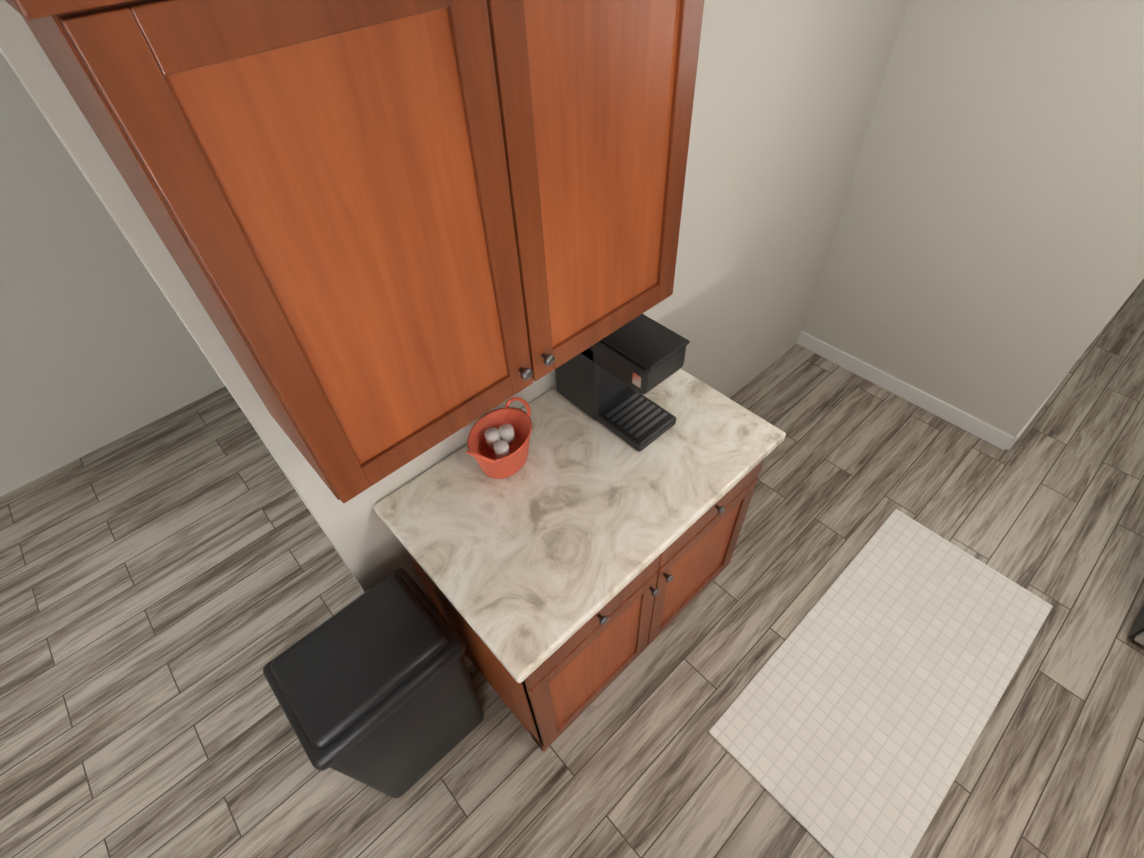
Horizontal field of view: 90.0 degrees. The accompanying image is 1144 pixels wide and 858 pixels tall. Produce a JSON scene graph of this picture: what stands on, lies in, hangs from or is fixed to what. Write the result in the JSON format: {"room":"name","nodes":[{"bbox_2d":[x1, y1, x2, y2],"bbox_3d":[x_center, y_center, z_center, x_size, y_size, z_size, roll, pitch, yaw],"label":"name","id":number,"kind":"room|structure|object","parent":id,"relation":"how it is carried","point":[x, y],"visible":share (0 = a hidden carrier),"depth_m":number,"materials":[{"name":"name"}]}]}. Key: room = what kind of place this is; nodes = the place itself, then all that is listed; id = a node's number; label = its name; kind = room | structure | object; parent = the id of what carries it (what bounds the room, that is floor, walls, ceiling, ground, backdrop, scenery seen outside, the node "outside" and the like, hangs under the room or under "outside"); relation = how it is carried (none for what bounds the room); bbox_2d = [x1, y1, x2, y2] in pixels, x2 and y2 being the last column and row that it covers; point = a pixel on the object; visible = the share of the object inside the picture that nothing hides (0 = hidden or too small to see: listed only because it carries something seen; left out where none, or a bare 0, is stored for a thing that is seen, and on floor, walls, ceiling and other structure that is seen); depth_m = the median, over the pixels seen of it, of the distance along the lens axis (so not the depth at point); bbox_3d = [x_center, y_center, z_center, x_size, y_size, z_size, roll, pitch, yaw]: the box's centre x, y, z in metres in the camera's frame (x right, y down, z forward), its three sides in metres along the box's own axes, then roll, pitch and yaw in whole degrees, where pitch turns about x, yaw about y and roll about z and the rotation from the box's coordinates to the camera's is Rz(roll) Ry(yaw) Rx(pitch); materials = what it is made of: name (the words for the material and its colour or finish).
{"room":"kitchen","nodes":[
{"label":"kitchen","id":0,"kind":"room"},
{"bbox_2d":[0,52,224,496],"bbox_3d":[-2.078,-1.115,2.540,5.400,2.400,0.100,-35,55,-26],"label":"wall","id":1,"kind":"structure","parent":0,"point":[99,347],"depth_m":2.72,"materials":[{"name":"grey paint"}]},
{"bbox_2d":[0,0,908,601],"bbox_3d":[0.275,-0.638,1.984,2.720,2.400,0.100,-35,55,-26],"label":"wall","id":2,"kind":"structure","parent":0,"point":[786,92],"depth_m":1.98,"materials":[{"name":"grey paint"}]},
{"bbox_2d":[5,0,703,502],"bbox_3d":[-0.205,-0.457,1.066,1.018,0.815,0.368,-35,55,-26],"label":"upper cabinet","id":3,"kind":"object","parent":2,"relation":"attached to","point":[395,234],"visible":1,"depth_m":0.86,"materials":[{"name":"brown wood"}]},
{"bbox_2d":[0,279,1143,857],"bbox_3d":[1.123,0.374,2.711,8.700,0.100,5.630,-35,55,-26],"label":"floor","id":4,"kind":"structure","parent":0,"point":[174,583],"depth_m":2.25,"materials":[{"name":"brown wood"}]},
{"bbox_2d":[263,568,483,797],"bbox_3d":[-0.559,0.841,1.811,0.450,0.740,0.340,-35,55,-26],"label":"trash bin","id":5,"kind":"object","parent":4,"relation":"on","point":[373,687],"visible":1,"depth_m":1.55,"materials":[{"name":"black plastic"}]},
{"bbox_2d":[405,458,764,751],"bbox_3d":[0.061,0.438,2.050,1.000,0.877,0.669,-35,55,-26],"label":"base cabinet","id":6,"kind":"object","parent":4,"relation":"on","point":[558,692],"visible":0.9,"depth_m":1.83,"materials":[{"name":"brown wood"}]},
{"bbox_2d":[374,369,785,682],"bbox_3d":[0.045,0.128,1.714,1.070,0.038,0.666,-35,55,-26],"label":"countertop","id":7,"kind":"structure","parent":6,"relation":"on","point":[577,521],"depth_m":1.60,"materials":[{"name":"stone"}]},
{"bbox_2d":[466,397,531,478],"bbox_3d":[-0.206,0.039,1.676,0.242,0.156,0.180,-35,55,-26],"label":"tub","id":8,"kind":"object","parent":7,"relation":"on","point":[498,440],"visible":1,"depth_m":1.68,"materials":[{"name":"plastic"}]},
{"bbox_2d":[555,314,689,451],"bbox_3d":[0.135,-0.183,1.730,0.181,0.345,0.390,-35,55,-26],"label":"coffee maker","id":9,"kind":"object","parent":7,"relation":"on","point":[610,381],"visible":0.69,"depth_m":1.69,"materials":[{"name":"black plastic"}]},
{"bbox_2d":[708,509,1052,857],"bbox_3d":[1.203,0.893,2.161,1.360,0.012,0.650,-35,55,-26],"label":"kitchen rug","id":10,"kind":"object","parent":4,"relation":"on","point":[852,720],"visible":1,"depth_m":2.10,"materials":[{"name":"white fabric"}]},
{"bbox_2d":[1129,604,1143,645],"bbox_3d":[2.564,0.477,1.708,0.737,1.135,0.750,-35,55,-26],"label":"range","id":11,"kind":"object","parent":4,"relation":"on","point":[1136,634],"visible":0.96,"depth_m":2.17,"materials":[{"name":"black"}]},
{"bbox_2d":[802,0,1143,436],"bbox_3d":[1.021,-1.601,2.815,0.100,2.400,3.300,-35,55,-26],"label":"wall","id":12,"kind":"structure","parent":0,"point":[984,260],"depth_m":2.33,"materials":[{"name":"grey paint"}]},
{"bbox_2d":[797,331,1019,448],"bbox_3d":[1.025,-0.800,3.645,0.018,0.095,3.300,-35,55,-26],"label":"baseboard","id":13,"kind":"structure","parent":12,"relation":"attached to","point":[985,431],"depth_m":3.05,"materials":[{"name":"white"}]},
{"bbox_2d":[1002,366,1072,449],"bbox_3d":[3.395,-0.811,3.530,3.414,0.095,0.014,-35,55,-26],"label":"baseboard","id":14,"kind":"structure","parent":12,"relation":"attached to","point":[1012,440],"depth_m":2.82,"materials":[{"name":"white"}]}
]}

